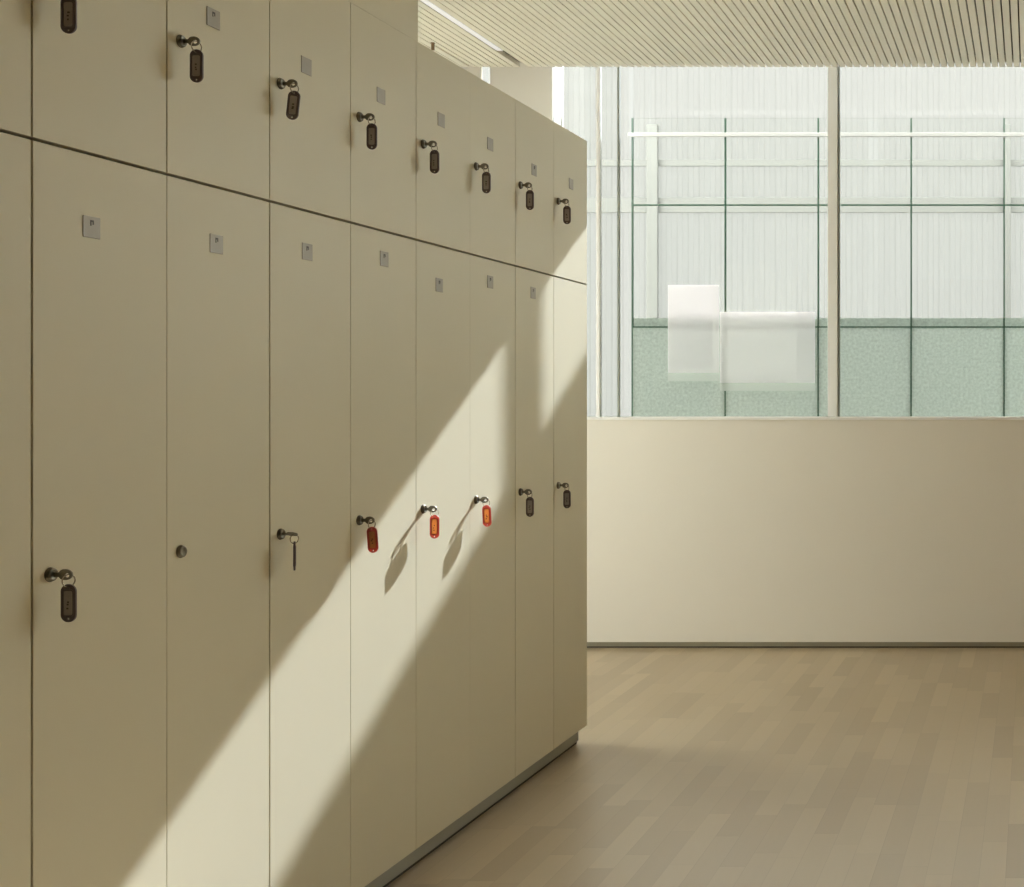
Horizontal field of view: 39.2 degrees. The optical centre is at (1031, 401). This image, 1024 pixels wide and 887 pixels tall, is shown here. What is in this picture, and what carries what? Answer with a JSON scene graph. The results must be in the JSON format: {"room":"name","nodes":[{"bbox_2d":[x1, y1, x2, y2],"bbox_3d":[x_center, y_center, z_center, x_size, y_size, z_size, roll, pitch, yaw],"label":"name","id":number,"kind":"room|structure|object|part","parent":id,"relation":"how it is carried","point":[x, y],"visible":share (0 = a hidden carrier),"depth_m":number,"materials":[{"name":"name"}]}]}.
{"room":"locker room","nodes":[
{"label":"locker room","id":0,"kind":"room"},
{"bbox_2d":[347,0,417,41],"bbox_3d":[-1.650,-1.113,2.163,0.500,0.585,1.375,0,0,0],"label":"wall","id":1,"kind":"structure","parent":0,"point":[402,15],"depth_m":2.75,"materials":[{"name":"paint"}]},
{"bbox_2d":[386,648,1023,886],"bbox_3d":[-0.250,1.130,1.355,5.900,0.120,8.710,0,0,0],"label":"floor","id":2,"kind":"structure","parent":0,"point":[688,767],"depth_m":3.53,"materials":[{"name":"brown wood"}]},
{"bbox_2d":[0,0,30,886],"bbox_3d":[-1.650,0.098,1.614,0.500,1.838,0.272,0,0,0],"label":"locker","id":3,"kind":"object","parent":2,"relation":"on","point":[15,15],"visible":1,"depth_m":1.72,"materials":[{"name":"paint"}]},
{"bbox_3d":[-1.410,-0.596,1.613,0.020,0.450,0.269,0,0,0],"label":"door","id":4,"kind":"part","parent":3,"relation":"part of","materials":[{"name":"paint"}]},
{"bbox_2d":[18,0,165,886],"bbox_3d":[-1.647,0.098,1.886,0.506,1.838,0.272,0,0,0],"label":"locker","id":5,"kind":"object","parent":2,"relation":"on","point":[98,136],"visible":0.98,"depth_m":1.88,"materials":[{"name":"paint"}]},
{"bbox_2d":[53,569,76,621],"bbox_3d":[-1.378,0.276,1.781,0.031,0.076,0.016,0,0,-20],"label":"key","id":6,"kind":"object","parent":5,"relation":"attached to","point":[68,591],"visible":1,"depth_m":1.78,"materials":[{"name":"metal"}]},
{"bbox_2d":[60,0,76,33],"bbox_3d":[-1.378,-0.563,1.781,0.031,0.076,0.016,0,0,-20],"label":"key","id":7,"kind":"object","parent":5,"relation":"attached to","point":[68,8],"visible":1,"depth_m":1.78,"materials":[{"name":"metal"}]},
{"bbox_3d":[-1.399,-0.260,1.860,0.002,0.032,0.034,0,0,0],"label":"number plate","id":8,"kind":"part","parent":5,"relation":"part of","materials":[{"name":"metal"}]},
{"bbox_3d":[-1.410,-0.596,1.887,0.020,0.450,0.269,0,0,0],"label":"door","id":9,"kind":"part","parent":5,"relation":"part of","materials":[{"name":"paint"}]},
{"bbox_2d":[155,0,268,886],"bbox_3d":[-1.647,0.098,2.159,0.506,1.838,0.272,0,0,0],"label":"locker","id":10,"kind":"object","parent":2,"relation":"on","point":[217,172],"visible":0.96,"depth_m":2.16,"materials":[{"name":"laminate"}]},
{"bbox_2d":[183,36,203,82],"bbox_3d":[-1.378,-0.563,2.054,0.031,0.076,0.016,0,0,-20],"label":"key","id":11,"kind":"object","parent":10,"relation":"attached to","point":[196,56],"visible":1,"depth_m":2.05,"materials":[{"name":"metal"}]},
{"bbox_3d":[-1.410,-0.596,2.159,0.020,0.450,0.270,0,0,0],"label":"door","id":12,"kind":"part","parent":10,"relation":"part of","materials":[{"name":"paint"}]},
{"bbox_3d":[-1.399,-0.656,2.137,0.002,0.032,0.034,0,0,0],"label":"number plate","id":13,"kind":"part","parent":10,"relation":"part of","materials":[{"name":"metal"}]},
{"bbox_3d":[-1.399,-0.271,2.145,0.002,0.032,0.034,0,0,0],"label":"number plate","id":14,"kind":"part","parent":10,"relation":"part of","materials":[{"name":"metal"}]},
{"bbox_2d":[262,0,349,886],"bbox_3d":[-1.647,0.098,2.432,0.506,1.838,0.272,0,0,0],"label":"locker","id":15,"kind":"object","parent":2,"relation":"on","point":[309,200],"visible":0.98,"depth_m":2.43,"materials":[{"name":"laminate"}]},
{"bbox_2d":[282,532,298,570],"bbox_3d":[-1.381,0.278,2.328,0.028,0.072,0.020,0,0,0],"label":"key","id":16,"kind":"object","parent":15,"relation":"attached to","point":[290,534],"visible":1,"depth_m":2.32,"materials":[{"name":"metal"}]},
{"bbox_2d":[283,79,300,119],"bbox_3d":[-1.378,-0.563,2.326,0.030,0.075,0.016,0,0,-20],"label":"key","id":17,"kind":"object","parent":15,"relation":"attached to","point":[293,102],"visible":1,"depth_m":2.33,"materials":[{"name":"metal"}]},
{"bbox_3d":[-1.410,-0.596,2.432,0.020,0.450,0.271,0,0,0],"label":"door","id":18,"kind":"part","parent":15,"relation":"part of","materials":[{"name":"paint"}]},
{"bbox_3d":[-1.399,-0.648,2.411,0.001,0.032,0.034,0,0,0],"label":"number plate","id":19,"kind":"part","parent":15,"relation":"part of","materials":[{"name":"metal"}]},
{"bbox_3d":[-1.399,-0.290,2.414,0.002,0.032,0.034,0,0,0],"label":"number plate","id":20,"kind":"part","parent":15,"relation":"part of","materials":[{"name":"metal"}]},
{"bbox_2d":[343,3,415,886],"bbox_3d":[-1.647,0.098,2.705,0.506,1.838,0.272,0,0,0],"label":"locker","id":21,"kind":"object","parent":2,"relation":"on","point":[382,222],"visible":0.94,"depth_m":2.70,"materials":[{"name":"laminate"}]},
{"bbox_2d":[361,113,376,149],"bbox_3d":[-1.378,-0.563,2.599,0.031,0.076,0.016,0,0,-20],"label":"key","id":22,"kind":"object","parent":21,"relation":"attached to","point":[371,128],"visible":1,"depth_m":2.60,"materials":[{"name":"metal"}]},
{"bbox_2d":[361,517,378,552],"bbox_3d":[-1.377,0.276,2.599,0.033,0.076,0.016,0,0,-20],"label":"key","id":23,"kind":"object","parent":21,"relation":"attached to","point":[372,533],"visible":1,"depth_m":2.60,"materials":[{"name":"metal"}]},
{"bbox_3d":[-1.410,-0.596,2.705,0.020,0.450,0.271,0,0,0],"label":"door","id":24,"kind":"part","parent":21,"relation":"part of","materials":[{"name":"paint"}]},
{"bbox_3d":[-1.399,-0.658,2.687,0.001,0.032,0.034,0,0,0],"label":"number plate","id":25,"kind":"part","parent":21,"relation":"part of","materials":[{"name":"metal"}]},
{"bbox_3d":[-1.410,0.325,2.705,0.020,1.384,0.271,0,0,0],"label":"door","id":26,"kind":"part","parent":21,"relation":"part of","materials":[{"name":"paint"}]},
{"bbox_3d":[-1.399,-0.309,2.700,0.002,0.032,0.034,0,0,0],"label":"number plate","id":27,"kind":"part","parent":21,"relation":"part of","materials":[{"name":"metal"}]},
{"bbox_2d":[411,41,469,848],"bbox_3d":[-1.647,0.098,2.978,0.506,1.838,0.272,0,0,0],"label":"locker","id":28,"kind":"object","parent":2,"relation":"on","point":[442,240],"visible":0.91,"depth_m":2.97,"materials":[{"name":"laminate"}]},
{"bbox_2d":[425,141,438,173],"bbox_3d":[-1.378,-0.563,2.872,0.031,0.076,0.016,0,0,-20],"label":"key","id":29,"kind":"object","parent":28,"relation":"attached to","point":[434,154],"visible":1,"depth_m":2.87,"materials":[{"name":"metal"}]},
{"bbox_2d":[425,506,438,538],"bbox_3d":[-1.378,0.276,2.873,0.032,0.076,0.010,0,0,-13],"label":"key","id":30,"kind":"object","parent":28,"relation":"attached to","point":[434,519],"visible":1,"depth_m":2.87,"materials":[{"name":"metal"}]},
{"bbox_3d":[-1.399,-0.276,2.951,0.002,0.032,0.034,0,0,0],"label":"number plate","id":31,"kind":"part","parent":28,"relation":"part of","materials":[{"name":"metal"}]},
{"bbox_3d":[-1.410,-0.596,2.978,0.020,0.450,0.272,0,0,0],"label":"door","id":32,"kind":"part","parent":28,"relation":"part of","materials":[{"name":"paint"}]},
{"bbox_3d":[-1.399,-0.668,2.961,0.001,0.032,0.034,0,0,0],"label":"number plate","id":33,"kind":"part","parent":28,"relation":"part of","materials":[{"name":"metal"}]},
{"bbox_3d":[-1.410,0.325,2.978,0.020,1.384,0.272,0,0,0],"label":"door","id":34,"kind":"part","parent":28,"relation":"part of","materials":[{"name":"paint"}]},
{"bbox_2d":[365,732,577,886],"bbox_3d":[-1.651,1.044,2.699,0.458,0.052,2.443,0,0,0],"label":"plinth","id":35,"kind":"object","parent":2,"relation":"on","point":[428,847],"visible":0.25,"depth_m":3.15,"materials":[{"name":"metal"}]},
{"bbox_2d":[465,73,514,809],"bbox_3d":[-1.647,0.098,3.250,0.506,1.838,0.272,0,0,0],"label":"locker","id":36,"kind":"object","parent":2,"relation":"on","point":[492,111],"visible":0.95,"depth_m":3.24,"materials":[{"name":"paint"}]},
{"bbox_2d":[478,163,490,192],"bbox_3d":[-1.378,-0.563,3.145,0.031,0.076,0.016,0,0,-20],"label":"key","id":37,"kind":"object","parent":36,"relation":"attached to","point":[486,176],"visible":1,"depth_m":3.15,"materials":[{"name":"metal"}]},
{"bbox_2d":[478,497,491,526],"bbox_3d":[-1.377,0.276,3.145,0.033,0.076,0.012,0,0,-15],"label":"key","id":38,"kind":"object","parent":36,"relation":"attached to","point":[486,510],"visible":1,"depth_m":3.15,"materials":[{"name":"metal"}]},
{"bbox_3d":[-1.399,-0.310,3.229,0.002,0.032,0.034,0,0,0],"label":"number plate","id":39,"kind":"part","parent":36,"relation":"part of","materials":[{"name":"metal"}]},
{"bbox_3d":[-1.410,-0.596,3.250,0.020,0.450,0.272,0,0,0],"label":"door","id":40,"kind":"part","parent":36,"relation":"part of","materials":[{"name":"paint"}]},
{"bbox_3d":[-1.399,-0.666,3.229,0.001,0.032,0.034,0,0,0],"label":"number plate","id":41,"kind":"part","parent":36,"relation":"part of","materials":[{"name":"metal"}]},
{"bbox_3d":[-1.410,0.325,3.250,0.020,1.384,0.271,0,0,0],"label":"door","id":42,"kind":"part","parent":36,"relation":"part of","materials":[{"name":"paint"}]},
{"bbox_2d":[511,99,553,776],"bbox_3d":[-1.647,0.098,3.523,0.506,1.838,0.272,0,0,0],"label":"locker","id":43,"kind":"object","parent":2,"relation":"on","point":[534,132],"visible":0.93,"depth_m":3.52,"materials":[{"name":"laminate"}]},
{"bbox_2d":[522,182,533,209],"bbox_3d":[-1.378,-0.563,3.417,0.031,0.076,0.016,0,0,-20],"label":"key","id":44,"kind":"object","parent":43,"relation":"attached to","point":[529,194],"visible":1,"depth_m":3.42,"materials":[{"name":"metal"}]},
{"bbox_2d":[522,489,533,516],"bbox_3d":[-1.378,0.276,3.417,0.031,0.076,0.016,0,0,-20],"label":"key","id":45,"kind":"object","parent":43,"relation":"attached to","point":[529,501],"visible":1,"depth_m":3.42,"materials":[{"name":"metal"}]},
{"bbox_3d":[-1.410,-0.596,3.523,0.020,0.450,0.272,0,0,0],"label":"door","id":46,"kind":"part","parent":43,"relation":"part of","materials":[{"name":"paint"}]},
{"bbox_3d":[-1.399,-0.306,3.507,0.002,0.032,0.034,0,0,0],"label":"number plate","id":47,"kind":"part","parent":43,"relation":"part of","materials":[{"name":"metal"}]},
{"bbox_3d":[-1.410,0.325,3.523,0.020,1.384,0.270,0,0,0],"label":"door","id":48,"kind":"part","parent":43,"relation":"part of","materials":[{"name":"paint"}]},
{"bbox_3d":[-1.399,-0.652,3.514,0.002,0.032,0.034,0,0,0],"label":"number plate","id":49,"kind":"part","parent":43,"relation":"part of","materials":[{"name":"metal"}]},
{"bbox_2d":[549,122,586,748],"bbox_3d":[-1.647,0.098,3.796,0.506,1.838,0.273,0,0,0],"label":"locker","id":50,"kind":"object","parent":2,"relation":"on","point":[570,150],"visible":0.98,"depth_m":3.79,"materials":[{"name":"laminate"}]},
{"bbox_2d":[560,483,570,507],"bbox_3d":[-1.378,0.276,3.690,0.031,0.076,0.016,0,0,-20],"label":"key","id":51,"kind":"object","parent":50,"relation":"attached to","point":[566,494],"visible":1,"depth_m":3.69,"materials":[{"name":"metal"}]},
{"bbox_2d":[560,199,570,223],"bbox_3d":[-1.378,-0.563,3.690,0.031,0.076,0.016,0,0,-20],"label":"key","id":52,"kind":"object","parent":50,"relation":"attached to","point":[566,210],"visible":1,"depth_m":3.69,"materials":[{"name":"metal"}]},
{"bbox_3d":[-1.410,-0.596,3.796,0.020,0.450,0.272,0,0,0],"label":"door","id":53,"kind":"part","parent":50,"relation":"part of","materials":[{"name":"paint"}]},
{"bbox_3d":[-1.410,0.325,3.796,0.020,1.384,0.271,0,0,0],"label":"door","id":54,"kind":"part","parent":50,"relation":"part of","materials":[{"name":"paint"}]},
{"bbox_3d":[-1.399,-0.662,3.796,0.001,0.032,0.034,0,0,0],"label":"number plate","id":55,"kind":"part","parent":50,"relation":"part of","materials":[{"name":"metal"}]},
{"bbox_2d":[418,0,1023,66],"bbox_3d":[-0.250,-1.668,1.255,6.300,0.524,8.910,0,0,0],"label":"ceiling","id":56,"kind":"structure","parent":0,"point":[537,33],"depth_m":4.76,"materials":[{"name":"beige wood"}]},
{"bbox_2d":[430,42,434,49],"bbox_3d":[-2.344,-1.391,4.890,0.014,0.030,0.012,0,0,0],"label":"ceiling hook","id":57,"kind":"object","parent":56,"relation":"attached to","point":[432,43],"visible":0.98,"depth_m":4.89,"materials":[{"name":"brown metal"}]},
{"bbox_2d":[420,0,502,50],"bbox_3d":[-2.131,-1.421,3.308,0.026,0.030,3.397,0,0,0],"label":"recessed light","id":58,"kind":"object","parent":56,"relation":"in","point":[427,2],"visible":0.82,"depth_m":4.66,"materials":[{"name":"white plastic"}]},
{"bbox_2d":[461,62,1023,641],"bbox_3d":[-0.250,-0.330,5.574,5.900,2.800,0.273,0,0,0],"label":"wall","id":59,"kind":"structure","parent":0,"point":[698,530],"depth_m":5.44,"materials":[{"name":"paint"}]},
{"bbox_2d":[553,65,837,416],"bbox_3d":[-1.510,-0.832,5.577,1.255,1.795,0.267,0,0,0],"label":"window","id":60,"kind":"structure","parent":59,"relation":"in","point":[832,71],"depth_m":5.67,"materials":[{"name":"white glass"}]},
{"bbox_3d":[-1.533,-0.832,5.683,1.210,1.795,0.006,0,0,0],"label":"pane","id":61,"kind":"part","parent":60,"relation":"part of","materials":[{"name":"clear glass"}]},
{"bbox_3d":[-1.890,-0.832,5.456,0.016,1.795,0.026,0,0,0],"label":"frame post","id":62,"kind":"part","parent":60,"relation":"part of","materials":[{"name":"beige metal"}]},
{"bbox_2d":[587,642,1023,647],"bbox_3d":[-0.250,1.057,5.444,5.900,0.026,0.011,0,0,0],"label":"baseboard","id":63,"kind":"structure","parent":59,"relation":"attached to","point":[589,644],"depth_m":5.44,"materials":[{"name":"metal"}]},
{"bbox_2d":[587,416,1023,419],"bbox_3d":[0.131,0.072,5.571,4.438,0.012,0.279,0,0,0],"label":"sill","id":64,"kind":"structure","parent":59,"relation":"on","point":[588,417],"depth_m":5.43,"materials":[{"name":"beige paint"}]},
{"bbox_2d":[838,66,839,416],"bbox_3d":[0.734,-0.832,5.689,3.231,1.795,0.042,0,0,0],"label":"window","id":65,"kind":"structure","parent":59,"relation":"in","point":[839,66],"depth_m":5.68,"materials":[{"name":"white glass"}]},
{"label":"outside","id":66,"kind":"structure","parent":0,"visible":0},
{"bbox_3d":[0.000,1.175,6.500,28.000,0.110,19.000,0,0,0],"label":"ground","id":67,"kind":"structure","parent":66,"visible":0},
{"bbox_2d":[482,62,1023,415],"bbox_3d":[-2.775,-1.028,8.605,9.450,4.295,0.110,0,0,0],"label":"building","id":68,"kind":"structure","parent":67,"relation":"on","point":[771,251],"depth_m":8.60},
{"bbox_3d":[-2.600,-0.390,8.566,0.075,3.020,0.032,0,0,0],"label":"post","id":69,"kind":"part","parent":68,"relation":"part of","materials":[{"name":"white metal"}]},
{"bbox_3d":[-0.170,-0.390,8.566,0.050,3.020,0.032,0,0,0],"label":"post","id":70,"kind":"part","parent":68,"relation":"part of","materials":[{"name":"white metal"}]},
{"bbox_2d":[628,118,1023,415],"bbox_3d":[0.095,-0.167,6.399,4.324,2.574,0.026,0,0,0],"label":"glass railing","id":71,"kind":"object","parent":67,"relation":"on","point":[910,366],"visible":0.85,"depth_m":6.40,"materials":[{"name":"glass"}]},
{"bbox_3d":[-1.809,-0.384,6.404,0.469,0.007,0.009,0,0,0],"label":"rail","id":72,"kind":"part","parent":71,"relation":"part of","materials":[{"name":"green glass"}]},
{"bbox_3d":[-1.809,-1.009,6.404,0.469,0.007,0.009,0,0,0],"label":"rail","id":73,"kind":"part","parent":71,"relation":"part of","materials":[{"name":"green glass"}]},
{"bbox_3d":[-1.809,0.335,6.404,0.469,1.430,0.008,0,0,0],"label":"frosted panel","id":74,"kind":"part","parent":71,"relation":"part of","materials":[{"name":"green glass"}]},
{"bbox_2d":[668,285,718,380],"bbox_3d":[-1.730,-0.352,6.389,0.262,0.492,0.002,0,0,0],"label":"sheet","id":75,"kind":"object","parent":71,"relation":"attached to","point":[693,310],"visible":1,"depth_m":6.39,"materials":[{"name":"white paper"}]},
{"bbox_2d":[720,312,814,390],"bbox_3d":[-1.352,-0.259,6.389,0.486,0.403,0.002,0,0,0],"label":"sheet","id":76,"kind":"object","parent":71,"relation":"attached to","point":[760,351],"visible":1,"depth_m":6.39,"materials":[{"name":"white paper"}]},
{"bbox_3d":[-1.333,-1.009,6.404,0.469,0.007,0.009,0,0,0],"label":"rail","id":77,"kind":"part","parent":71,"relation":"part of","materials":[{"name":"green glass"}]},
{"bbox_3d":[-1.333,0.335,6.404,0.469,1.430,0.008,0,0,0],"label":"frosted panel","id":78,"kind":"part","parent":71,"relation":"part of","materials":[{"name":"green glass"}]},
{"bbox_3d":[-0.857,-1.009,6.404,0.469,0.007,0.009,0,0,0],"label":"rail","id":79,"kind":"part","parent":71,"relation":"part of","materials":[{"name":"green glass"}]},
{"bbox_3d":[-0.857,-0.384,6.404,0.469,0.007,0.009,0,0,0],"label":"rail","id":80,"kind":"part","parent":71,"relation":"part of","materials":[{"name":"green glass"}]},
{"bbox_3d":[-0.857,0.335,6.404,0.469,1.430,0.008,0,0,0],"label":"frosted panel","id":81,"kind":"part","parent":71,"relation":"part of","materials":[{"name":"green glass"}]},
{"bbox_3d":[-0.381,-1.009,6.404,0.469,0.007,0.009,0,0,0],"label":"rail","id":82,"kind":"part","parent":71,"relation":"part of","materials":[{"name":"green glass"}]},
{"bbox_3d":[-0.381,-0.384,6.404,0.469,0.007,0.009,0,0,0],"label":"rail","id":83,"kind":"part","parent":71,"relation":"part of","materials":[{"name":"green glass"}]},
{"bbox_3d":[-0.381,0.335,6.404,0.469,1.430,0.008,0,0,0],"label":"frosted panel","id":84,"kind":"part","parent":71,"relation":"part of","materials":[{"name":"green glass"}]},
{"bbox_3d":[0.095,-1.009,6.404,0.469,0.007,0.009,0,0,0],"label":"rail","id":85,"kind":"part","parent":71,"relation":"part of","materials":[{"name":"green glass"}]},
{"bbox_3d":[0.095,-0.384,6.404,0.469,0.007,0.009,0,0,0],"label":"rail","id":86,"kind":"part","parent":71,"relation":"part of","materials":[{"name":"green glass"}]},
{"bbox_3d":[0.095,0.335,6.404,0.469,1.430,0.008,0,0,0],"label":"frosted panel","id":87,"kind":"part","parent":71,"relation":"part of","materials":[{"name":"green glass"}]}
]}

